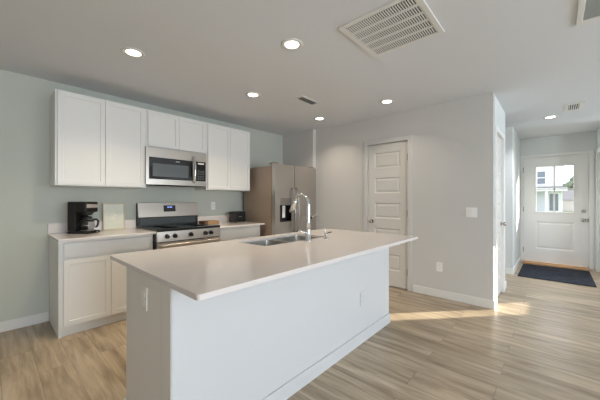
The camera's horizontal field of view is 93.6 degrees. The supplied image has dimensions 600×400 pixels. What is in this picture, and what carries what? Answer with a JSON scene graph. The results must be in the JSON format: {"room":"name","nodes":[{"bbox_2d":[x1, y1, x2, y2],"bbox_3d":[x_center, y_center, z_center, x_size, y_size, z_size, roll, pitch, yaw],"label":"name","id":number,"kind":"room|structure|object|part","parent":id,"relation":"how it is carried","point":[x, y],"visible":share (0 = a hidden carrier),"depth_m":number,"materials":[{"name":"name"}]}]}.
{"room":"kitchen","nodes":[
{"label":"kitchen","id":0,"kind":"room"},
{"bbox_2d":[0,69,282,321],"bbox_3d":[-2.490,0.007,3.026,0.100,2.449,6.550,0,0,42],"label":"wall","id":1,"kind":"structure","parent":0,"point":[28,202],"depth_m":2.80,"materials":[{"name":"grey paint"}]},
{"bbox_2d":[0,311,48,332],"bbox_3d":[-3.566,1.183,1.751,0.013,0.098,3.015,0,0,42],"label":"baseboard","id":2,"kind":"structure","parent":1,"relation":"attached to","point":[8,325],"depth_m":2.73,"materials":[{"name":"white paint"}]},
{"bbox_2d":[48,220,135,233],"bbox_3d":[-2.288,0.292,3.158,0.019,0.100,0.807,0,0,42],"label":"backsplash","id":3,"kind":"structure","parent":1,"relation":"attached to","point":[56,227],"depth_m":2.97,"materials":[{"name":"white stone"}]},
{"bbox_2d":[50,89,145,188],"bbox_3d":[-2.161,-0.598,3.065,0.331,0.914,0.800,0,0,42],"label":"upper cabinet","id":4,"kind":"object","parent":1,"relation":"attached to","point":[95,142],"visible":1,"depth_m":2.89,"materials":[{"name":"white paint"}]},
{"bbox_3d":[-2.175,-0.598,2.818,0.019,0.890,0.380,0,0,42],"label":"door","id":5,"kind":"part","parent":4,"relation":"part of","materials":[{"name":"white paint"}]},
{"bbox_3d":[-1.917,-0.598,3.102,0.019,0.890,0.380,0,0,42],"label":"door","id":6,"kind":"part","parent":4,"relation":"part of","materials":[{"name":"white paint"}]},
{"bbox_2d":[146,109,205,153],"bbox_3d":[-1.638,-0.837,3.644,0.331,0.437,0.758,0,0,42],"label":"upper cabinet","id":7,"kind":"object","parent":1,"relation":"attached to","point":[163,130],"visible":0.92,"depth_m":3.50,"materials":[{"name":"white paint"}]},
{"bbox_3d":[-1.644,-0.837,3.405,0.019,0.413,0.359,0,0,42],"label":"door","id":8,"kind":"part","parent":7,"relation":"part of","materials":[{"name":"white paint"}]},
{"bbox_2d":[145,146,205,186],"bbox_3d":[-1.617,-0.395,3.597,0.422,0.442,0.756,0,0,42],"label":"microwave","id":9,"kind":"object","parent":7,"relation":"attached to","point":[163,167],"visible":1,"depth_m":3.46,"materials":[{"name":"silver metal"}]},
{"bbox_3d":[-1.521,-0.398,3.510,0.017,0.432,0.752,0,0,42],"label":"trim","id":10,"kind":"part","parent":9,"relation":"part of","materials":[{"name":"silver metal"}]},
{"bbox_3d":[-1.559,-0.373,3.437,0.006,0.255,0.528,0,0,42],"label":"door glass","id":11,"kind":"part","parent":9,"relation":"part of","materials":[{"name":"black glass"}]},
{"bbox_3d":[-1.354,-0.387,3.621,0.064,0.355,0.026,0,0,42],"label":"handle","id":12,"kind":"part","parent":9,"relation":"part of","materials":[{"name":"silver metal"}]},
{"bbox_3d":[-1.315,-0.373,3.707,0.006,0.255,0.156,0,0,42],"label":"control panel","id":13,"kind":"part","parent":9,"relation":"part of","materials":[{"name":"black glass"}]},
{"bbox_3d":[-1.400,-0.837,3.674,0.019,0.413,0.359,0,0,42],"label":"door","id":14,"kind":"part","parent":7,"relation":"part of","materials":[{"name":"white paint"}]},
{"bbox_2d":[211,202,214,209],"bbox_3d":[-1.310,0.087,4.250,0.008,0.116,0.070,0,0,42],"label":"wall outlet","id":15,"kind":"object","parent":1,"relation":"attached to","point":[212,203],"visible":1,"depth_m":4.25,"materials":[{"name":"white plastic"}]},
{"bbox_2d":[198,215,229,222],"bbox_3d":[-1.244,0.292,4.312,0.019,0.100,0.754,0,0,42],"label":"backsplash","id":16,"kind":"structure","parent":1,"relation":"attached to","point":[225,218],"depth_m":4.27,"materials":[{"name":"white stone"}]},
{"bbox_2d":[195,122,249,190],"bbox_3d":[-1.134,-0.598,4.201,0.331,0.914,0.740,0,0,42],"label":"upper cabinet","id":17,"kind":"object","parent":1,"relation":"attached to","point":[227,149],"visible":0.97,"depth_m":4.06,"materials":[{"name":"white paint"}]},
{"bbox_3d":[-1.137,-0.598,3.965,0.019,0.890,0.350,0,0,42],"label":"door","id":18,"kind":"part","parent":17,"relation":"part of","materials":[{"name":"white paint"}]},
{"bbox_3d":[-0.900,-0.598,4.228,0.019,0.890,0.350,0,0,42],"label":"door","id":19,"kind":"part","parent":17,"relation":"part of","materials":[{"name":"white paint"}]},
{"bbox_2d":[283,129,315,167],"bbox_3d":[0.008,0.007,5.162,0.741,2.449,0.180,0,0,42],"label":"wall","id":20,"kind":"structure","parent":0,"point":[299,149],"depth_m":5.04,"materials":[{"name":"grey paint"}]},
{"bbox_2d":[0,0,599,139],"bbox_3d":[1.609,-1.277,1.650,8.026,0.120,10.005,0,0,42],"label":"ceiling","id":21,"kind":"structure","parent":0,"point":[202,58],"depth_m":2.39,"materials":[{"name":"white paint"}]},
{"bbox_2d":[121,47,144,57],"bbox_3d":[-1.375,-1.214,2.326,0.174,0.006,0.174,0,0,42],"label":"recessed light","id":22,"kind":"object","parent":21,"relation":"in","point":[129,51],"visible":1,"depth_m":2.32,"materials":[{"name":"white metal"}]},
{"bbox_2d":[245,92,259,97],"bbox_3d":[-0.543,-1.214,3.257,0.174,0.006,0.174,0,0,42],"label":"recessed light","id":23,"kind":"object","parent":21,"relation":"in","point":[249,94],"visible":1,"depth_m":3.25,"materials":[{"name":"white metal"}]},
{"bbox_2d":[281,38,302,50],"bbox_3d":[-0.062,-1.214,2.205,0.174,0.006,0.174,0,0,42],"label":"recessed light","id":24,"kind":"object","parent":21,"relation":"in","point":[292,44],"visible":1,"depth_m":2.20,"materials":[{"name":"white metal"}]},
{"bbox_2d":[294,96,318,105],"bbox_3d":[0.089,-1.213,3.451,0.140,0.008,0.330,0,0,42],"label":"ceiling vent","id":25,"kind":"object","parent":21,"relation":"in","point":[303,99],"visible":1,"depth_m":3.44,"materials":[{"name":"white metal"}]},
{"bbox_2d":[314,117,324,119],"bbox_3d":[0.291,-1.214,4.208,0.174,0.006,0.174,0,0,42],"label":"recessed light","id":26,"kind":"object","parent":21,"relation":"in","point":[315,118],"visible":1,"depth_m":4.20,"materials":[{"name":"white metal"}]},
{"bbox_2d":[380,99,393,103],"bbox_3d":[1.075,-1.214,3.482,0.174,0.006,0.174,0,0,42],"label":"recessed light","id":27,"kind":"object","parent":21,"relation":"in","point":[386,101],"visible":1,"depth_m":3.48,"materials":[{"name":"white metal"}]},
{"bbox_2d":[338,0,444,57],"bbox_3d":[0.655,-1.212,2.009,0.547,0.010,0.550,0,0,42],"label":"ceiling vent","id":28,"kind":"object","parent":21,"relation":"in","point":[397,24],"visible":1,"depth_m":1.98,"materials":[{"name":"white metal"}]},
{"bbox_2d":[543,115,557,118],"bbox_3d":[3.674,-1.214,4.133,0.174,0.006,0.174,0,0,42],"label":"recessed light","id":29,"kind":"object","parent":21,"relation":"in","point":[552,116],"visible":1,"depth_m":4.14,"materials":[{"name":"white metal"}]},
{"bbox_2d":[564,101,584,111],"bbox_3d":[3.565,-1.213,3.672,0.185,0.008,0.370,0,0,42],"label":"ceiling vent","id":30,"kind":"object","parent":21,"relation":"in","point":[579,105],"visible":1,"depth_m":3.66,"materials":[{"name":"white metal"}]},
{"bbox_2d":[576,0,599,25],"bbox_3d":[1.940,-1.211,1.559,0.572,0.012,0.555,0,0,42],"label":"ceiling vent","id":31,"kind":"object","parent":21,"relation":"in","point":[588,11],"visible":1,"depth_m":1.82,"materials":[{"name":"white metal"}]},
{"bbox_2d":[0,261,599,399],"bbox_3d":[1.609,1.292,1.650,8.026,0.120,10.005,0,0,42],"label":"floor","id":32,"kind":"structure","parent":0,"point":[540,340],"depth_m":2.20,"materials":[{"name":"brown wood"}]},
{"bbox_2d":[49,234,152,338],"bbox_3d":[-2.076,0.799,2.972,0.581,0.866,0.791,0,0,42],"label":"base cabinet","id":33,"kind":"object","parent":32,"relation":"on","point":[87,288],"visible":0.78,"depth_m":2.68,"materials":[{"name":"white paint"}]},
{"bbox_3d":[-1.990,0.837,2.649,0.019,0.590,0.358,0,0,42],"label":"door","id":34,"kind":"part","parent":33,"relation":"part of","materials":[{"name":"white paint"}]},
{"bbox_2d":[48,228,155,241],"bbox_3d":[-2.056,0.353,2.948,0.644,0.022,0.807,0,0,42],"label":"countertop","id":35,"kind":"structure","parent":33,"relation":"on","point":[59,237],"depth_m":2.79,"materials":[{"name":"white stone"}]},
{"bbox_2d":[67,202,99,233],"bbox_3d":[-2.230,0.179,2.913,0.218,0.325,0.170,0,0,2],"label":"coffee maker","id":36,"kind":"object","parent":35,"relation":"on","point":[76,210],"visible":1,"depth_m":2.83,"materials":[{"name":"black plastic"}]},
{"bbox_2d":[80,212,93,214],"bbox_3d":[-2.204,0.141,2.913,0.132,0.030,0.132,0,0,42],"label":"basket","id":37,"kind":"object","parent":36,"relation":"on","point":[81,213],"depth_m":2.87,"materials":[{"name":"black plastic"}]},
{"bbox_2d":[79,216,98,229],"bbox_3d":[-2.189,0.237,2.913,0.152,0.142,0.132,0,0,-5],"label":"coffee carafe","id":38,"kind":"object","parent":36,"relation":"on","point":[89,218],"visible":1,"depth_m":2.89,"materials":[{"name":"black glass"}]},
{"bbox_3d":[-2.199,0.179,2.912,0.091,0.025,0.091,0,0,42],"label":"lid","id":39,"kind":"part","parent":38,"relation":"part of","materials":[{"name":"black plastic"}]},
{"bbox_2d":[102,203,124,229],"bbox_3d":[-2.152,0.190,3.260,0.041,0.302,0.218,0,0,42],"label":"framed print","id":40,"kind":"object","parent":35,"relation":"on","point":[113,213],"visible":1,"depth_m":3.25,"materials":[{"name":"beige paper"}]},
{"bbox_3d":[-1.863,0.456,2.789,0.019,0.128,0.736,0,0,42],"label":"drawer","id":41,"kind":"part","parent":33,"relation":"part of","materials":[{"name":"white paint"}]},
{"bbox_3d":[-1.741,0.837,2.924,0.019,0.590,0.374,0,0,42],"label":"door","id":42,"kind":"part","parent":33,"relation":"part of","materials":[{"name":"white paint"}]},
{"bbox_2d":[136,202,221,249],"bbox_3d":[-1.494,0.632,3.507,0.724,1.199,0.772,0,0,42],"label":"stove","id":43,"kind":"object","parent":32,"relation":"on","point":[184,229],"visible":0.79,"depth_m":3.47,"materials":[{"name":"silver metal"}]},
{"bbox_3d":[-1.704,0.265,3.684,0.004,0.085,0.708,0,0,42],"label":"backguard glass","id":44,"kind":"part","parent":43,"relation":"part of","materials":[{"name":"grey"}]},
{"bbox_2d":[163,205,175,211],"bbox_3d":[-1.708,0.110,3.690,0.019,0.080,0.152,0,0,42],"label":"clock","id":45,"kind":"object","parent":43,"relation":"on","point":[166,208],"depth_m":3.69,"materials":[{"name":"black glass"}]},
{"bbox_2d":[138,223,219,231],"bbox_3d":[-1.487,0.334,3.501,0.571,0.028,0.772,0,0,42],"label":"cooktop","id":46,"kind":"object","parent":43,"relation":"in","point":[158,227],"depth_m":3.40,"materials":[{"name":"black glass"}]},
{"bbox_3d":[-1.285,0.403,3.319,0.042,0.108,0.768,0,0,42],"label":"control panel","id":47,"kind":"part","parent":43,"relation":"part of","materials":[{"name":"silver metal"}]},
{"bbox_2d":[156,236,221,248],"bbox_3d":[-1.263,0.735,3.299,0.102,0.535,0.764,0,0,42],"label":"oven","id":48,"kind":"object","parent":43,"relation":"in","point":[163,244],"depth_m":3.24,"materials":[{"name":"silver glass"}]},
{"bbox_2d":[219,225,259,240],"bbox_3d":[-1.041,0.799,4.118,0.581,0.866,0.730,0,0,42],"label":"base cabinet","id":49,"kind":"object","parent":32,"relation":"on","point":[233,233],"visible":0.24,"depth_m":3.92,"materials":[{"name":"white paint"}]},
{"bbox_2d":[215,221,264,227],"bbox_3d":[-1.012,0.353,4.103,0.644,0.022,0.754,0,0,42],"label":"countertop","id":50,"kind":"structure","parent":49,"relation":"on","point":[222,224],"depth_m":3.98,"materials":[{"name":"white stone"}]},
{"bbox_2d":[199,220,218,223],"bbox_3d":[-1.292,0.318,4.007,0.150,0.048,0.232,0,0,42],"label":"cutting board","id":51,"kind":"object","parent":50,"relation":"on","point":[206,221],"visible":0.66,"depth_m":3.96,"materials":[{"name":"brown wood"}]},
{"bbox_2d":[229,211,246,222],"bbox_3d":[-0.949,0.259,4.356,0.164,0.167,0.251,0,0,42],"label":"toaster","id":52,"kind":"object","parent":50,"relation":"on","point":[234,216],"visible":0.96,"depth_m":4.29,"materials":[{"name":"black plastic"}]},
{"bbox_2d":[123,236,389,399],"bbox_3d":[-0.115,0.798,2.281,0.781,0.867,2.194,0,0,42],"label":"kitchen island","id":53,"kind":"object","parent":32,"relation":"on","point":[268,340],"visible":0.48,"depth_m":1.59,"materials":[{"name":"white paint"}]},
{"bbox_3d":[-0.811,0.798,1.465,0.491,0.867,0.018,0,0,42],"label":"panel","id":54,"kind":"part","parent":53,"relation":"part of","materials":[{"name":"white wood"}]},
{"bbox_2d":[141,285,146,310],"bbox_3d":[-0.792,0.497,1.430,0.072,0.116,0.008,0,0,42],"label":"wall outlet","id":55,"kind":"object","parent":53,"relation":"attached to","point":[143,288],"visible":1,"depth_m":1.42,"materials":[{"name":"white plastic"}]},
{"bbox_3d":[-0.052,1.183,2.224,0.609,0.098,2.194,0,0,42],"label":"baseboard","id":56,"kind":"part","parent":53,"relation":"part of","materials":[{"name":"white paint"}]},
{"bbox_2d":[110,228,417,300],"bbox_3d":[-0.031,0.353,2.200,1.093,0.022,2.212,0,0,42],"label":"island countertop","id":57,"kind":"structure","parent":53,"relation":"on","point":[199,272],"depth_m":1.65,"materials":[{"name":"white stone"}]},
{"bbox_2d":[247,236,314,245],"bbox_3d":[-0.141,0.465,2.490,0.388,0.198,0.773,0,0,42],"label":"sink","id":58,"kind":"object","parent":57,"relation":"in","point":[276,241],"visible":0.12,"depth_m":2.59,"materials":[{"name":"grey metal"}]},
{"bbox_3d":[-0.275,0.465,2.342,0.388,0.198,0.374,0,0,42],"label":"bowl","id":59,"kind":"part","parent":58,"relation":"part of","materials":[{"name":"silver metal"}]},
{"bbox_3d":[-0.008,0.465,2.638,0.388,0.198,0.374,0,0,42],"label":"bowl","id":60,"kind":"part","parent":58,"relation":"part of","materials":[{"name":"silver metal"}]},
{"bbox_2d":[289,193,311,241],"bbox_3d":[0.002,0.142,2.432,0.127,0.400,0.279,0,0,-20],"label":"kitchen faucet","id":61,"kind":"object","parent":57,"relation":"on","point":[292,208],"visible":1,"depth_m":2.34,"materials":[{"name":"silver metal"}]},
{"bbox_3d":[0.019,0.087,2.416,0.042,0.290,0.201,0,0,-37],"label":"spout","id":62,"kind":"part","parent":61,"relation":"part of","materials":[{"name":"silver metal"}]},
{"bbox_2d":[310,214,331,238],"bbox_3d":[0.176,0.234,2.511,0.222,0.216,0.051,0,0,35],"label":"water tap","id":63,"kind":"object","parent":57,"relation":"on","point":[314,214],"visible":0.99,"depth_m":2.48,"materials":[{"name":"silver metal"}]},
{"bbox_3d":[0.167,0.210,2.526,0.173,0.168,0.010,0,0,42],"label":"spout","id":64,"kind":"part","parent":63,"relation":"part of","materials":[{"name":"silver metal"}]},
{"bbox_2d":[360,291,364,305],"bbox_3d":[0.541,0.850,2.437,0.008,0.116,0.072,0,0,42],"label":"wall outlet","id":65,"kind":"object","parent":53,"relation":"attached to","point":[362,294],"visible":1,"depth_m":2.43,"materials":[{"name":"white paint"}]},
{"bbox_2d":[244,162,315,236],"bbox_3d":[-0.304,0.340,4.657,0.835,1.785,0.938,0,0,42],"label":"refrigerator","id":66,"kind":"object","parent":32,"relation":"on","point":[274,188],"visible":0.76,"depth_m":4.31,"materials":[{"name":"silver metal"}]},
{"bbox_3d":[-0.249,0.304,4.248,0.066,1.675,0.405,0,0,42],"label":"freezer door","id":67,"kind":"part","parent":66,"relation":"part of","materials":[{"name":"silver metal"}]},
{"bbox_3d":[-0.216,0.022,4.242,0.015,0.105,0.248,0,0,42],"label":"dispenser panel","id":68,"kind":"part","parent":66,"relation":"part of","materials":[{"name":"silver metal"}]},
{"bbox_3d":[-0.094,0.157,4.323,0.075,0.701,0.025,0,0,42],"label":"door handle","id":69,"kind":"part","parent":66,"relation":"part of","materials":[{"name":"silver metal"}]},
{"bbox_3d":[-0.035,0.157,4.388,0.075,0.701,0.025,0,0,42],"label":"door handle","id":70,"kind":"part","parent":66,"relation":"part of","materials":[{"name":"silver metal"}]},
{"bbox_3d":[0.069,0.304,4.599,0.066,1.675,0.523,0,0,42],"label":"fridge door","id":71,"kind":"part","parent":66,"relation":"part of","materials":[{"name":"silver metal"}]},
{"bbox_2d":[522,260,589,270],"bbox_3d":[4.777,1.221,5.300,0.922,0.022,0.300,0,0,42],"label":"threshold","id":72,"kind":"object","parent":32,"relation":"on","point":[524,261],"visible":0.88,"depth_m":5.21,"materials":[{"name":"brown wood"}]},
{"bbox_2d":[517,263,596,286],"bbox_3d":[4.237,1.225,4.694,0.888,0.012,1.163,0,0,42],"label":"door mat","id":73,"kind":"object","parent":32,"relation":"on","point":[564,275],"visible":1,"depth_m":4.61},
{"bbox_2d":[316,92,494,299],"bbox_3d":[1.263,0.007,4.082,2.570,2.449,0.100,0,0,42],"label":"wall","id":74,"kind":"structure","parent":0,"point":[453,142],"depth_m":3.56,"materials":[{"name":"grey paint"}]},
{"bbox_2d":[368,141,406,288],"bbox_3d":[1.246,0.206,4.034,0.617,2.028,0.100,0,0,42],"label":"door","id":75,"kind":"structure","parent":74,"relation":"in","point":[387,163],"depth_m":4.01,"materials":[{"name":"grey paint"}]},
{"bbox_2d":[364,135,411,291],"bbox_3d":[1.264,0.177,4.064,0.723,2.110,0.104,0,0,42],"label":"door frame","id":76,"kind":"structure","parent":74,"relation":"attached to","point":[408,138],"depth_m":3.82,"materials":[{"name":"grey paint"}]},
{"bbox_2d":[436,262,442,271],"bbox_3d":[1.760,0.844,3.559,0.072,0.116,0.008,0,0,42],"label":"wall outlet","id":77,"kind":"object","parent":74,"relation":"attached to","point":[439,265],"visible":1,"depth_m":3.56,"materials":[{"name":"white plastic"}]},
{"bbox_2d":[412,285,494,308],"bbox_3d":[1.232,1.183,4.034,2.578,0.098,0.013,0,0,42],"label":"baseboard","id":78,"kind":"structure","parent":74,"relation":"attached to","point":[481,302],"depth_m":3.43,"materials":[{"name":"white paint"}]},
{"bbox_2d":[466,207,476,216],"bbox_3d":[2.020,0.146,3.323,0.116,0.116,0.010,0,0,42],"label":"light switch","id":79,"kind":"object","parent":74,"relation":"attached to","point":[470,211],"visible":1,"depth_m":3.32,"materials":[{"name":"white plastic"}]},
{"bbox_2d":[495,96,504,134],"bbox_3d":[2.530,0.007,3.641,0.100,2.449,0.945,0,0,42],"label":"wall","id":80,"kind":"structure","parent":0,"point":[499,112],"depth_m":3.54,"materials":[{"name":"white paint"}]},
{"bbox_2d":[495,125,504,305],"bbox_3d":[2.487,0.177,3.575,0.104,2.110,0.720,0,0,42],"label":"door frame","id":81,"kind":"structure","parent":80,"relation":"attached to","point":[500,135],"depth_m":3.77,"materials":[{"name":"white paint"}]},
{"bbox_2d":[497,136,506,296],"bbox_3d":[2.508,0.206,3.547,0.100,2.028,0.614,0,0,42],"label":"door","id":82,"kind":"structure","parent":80,"relation":"in","point":[499,223],"depth_m":3.67,"materials":[{"name":"white paint"}]},
{"bbox_2d":[505,126,519,268],"bbox_3d":[3.347,0.007,5.727,1.685,2.449,1.385,0,0,42],"label":"wall","id":83,"kind":"structure","parent":0,"point":[512,140],"depth_m":4.71,"materials":[{"name":"white paint"}]},
{"bbox_2d":[505,256,520,274],"bbox_3d":[3.347,1.183,5.718,1.698,0.098,1.398,0,0,42],"label":"baseboard","id":84,"kind":"structure","parent":83,"relation":"attached to","point":[507,270],"depth_m":4.70,"materials":[{"name":"white paint"}]},
{"bbox_2d":[520,131,596,269],"bbox_3d":[4.871,0.007,5.363,1.265,2.449,0.120,0,0,42],"label":"wall","id":85,"kind":"structure","parent":0,"point":[585,141],"depth_m":5.22,"materials":[{"name":"white paint"}]},
{"bbox_2d":[523,154,588,266],"bbox_3d":[4.814,0.188,5.345,0.927,2.028,0.128,0,0,42],"label":"door","id":86,"kind":"structure","parent":85,"relation":"in","point":[549,237],"depth_m":5.32,"materials":[{"name":"white paint"}]},
{"bbox_3d":[4.841,-0.208,5.366,0.582,0.924,0.060,0,0,42],"label":"muntin frame","id":87,"kind":"part","parent":86,"relation":"part of","materials":[{"name":"white paint"}]},
{"bbox_2d":[520,150,593,269],"bbox_3d":[4.853,0.177,5.369,1.024,2.110,0.132,0,0,42],"label":"door frame","id":88,"kind":"structure","parent":85,"relation":"attached to","point":[591,153],"depth_m":5.01,"materials":[{"name":"white paint"}]},
{"bbox_2d":[597,127,599,150],"bbox_3d":[4.980,0.007,4.614,0.100,2.449,0.845,0,0,42],"label":"wall","id":89,"kind":"structure","parent":0,"point":[598,130],"depth_m":4.78,"materials":[{"name":"white paint"}]},
{"bbox_2d":[596,146,599,271],"bbox_3d":[4.942,0.177,4.591,0.104,2.110,0.720,0,0,42],"label":"door frame","id":90,"kind":"structure","parent":89,"relation":"attached to","point":[598,148],"depth_m":4.84,"materials":[{"name":"white paint"}]},
{"bbox_2d":[599,153,599,270],"bbox_3d":[4.932,0.206,4.591,0.045,2.028,0.614,0,0,42],"label":"door","id":91,"kind":"structure","parent":89,"relation":"in","point":[599,153],"depth_m":4.82,"materials":[{"name":"white paint"}]},
{"label":"outside","id":92,"kind":"structure","parent":0,"visible":0},
{"bbox_3d":[22.569,1.457,24.966,50.000,0.150,52.690,0,0,42],"label":"ground","id":93,"kind":"structure","parent":92,"visible":0},
{"bbox_2d":[536,166,567,211],"bbox_3d":[25.635,-2.693,35.331,11.250,8.150,10.000,0,0,42],"label":"house","id":94,"kind":"structure","parent":93,"relation":"on","point":[544,175],"depth_m":29.84,"materials":[{"name":"white"}]},
{"bbox_3d":[25.245,0.307,31.059,2.600,2.150,0.060,0,0,42],"label":"garage door","id":95,"kind":"part","parent":94,"relation":"part of","materials":[{"name":"white"}]},
{"bbox_3d":[25.979,-2.408,30.349,0.640,1.320,0.030,0,0,42],"label":"pane","id":96,"kind":"part","parent":94,"relation":"part of","materials":[{"name":"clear glass"}]},
{"bbox_3d":[25.414,0.227,29.061,0.210,2.310,0.200,0,0,42],"label":"porch post","id":97,"kind":"part","parent":94,"relation":"part of","materials":[{"name":"white wood"}]},
{"bbox_3d":[26.751,0.272,29.698,0.860,2.120,0.060,0,0,42],"label":"door","id":98,"kind":"part","parent":94,"relation":"part of","materials":[{"name":"white wood"}]},
{"bbox_3d":[26.728,0.232,29.672,0.700,1.800,0.030,0,0,42],"label":"pane","id":99,"kind":"part","parent":94,"relation":"part of","materials":[{"name":"clear glass"}]},
{"bbox_2d":[563,190,572,210],"bbox_3d":[36.256,0.057,34.964,5.500,2.650,4.100,0,0,42],"label":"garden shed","id":100,"kind":"object","parent":93,"relation":"on","point":[567,195],"visible":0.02,"depth_m":35.28,"materials":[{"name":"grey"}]},
{"bbox_2d":[563,176,572,189],"bbox_3d":[40.511,-1.089,41.590,2.920,4.942,2.695,0,0,-3],"label":"tree","id":101,"kind":"object","parent":93,"relation":"on","point":[569,184],"visible":0.17,"depth_m":41.44,"materials":[{"name":"green plant"}]}
]}

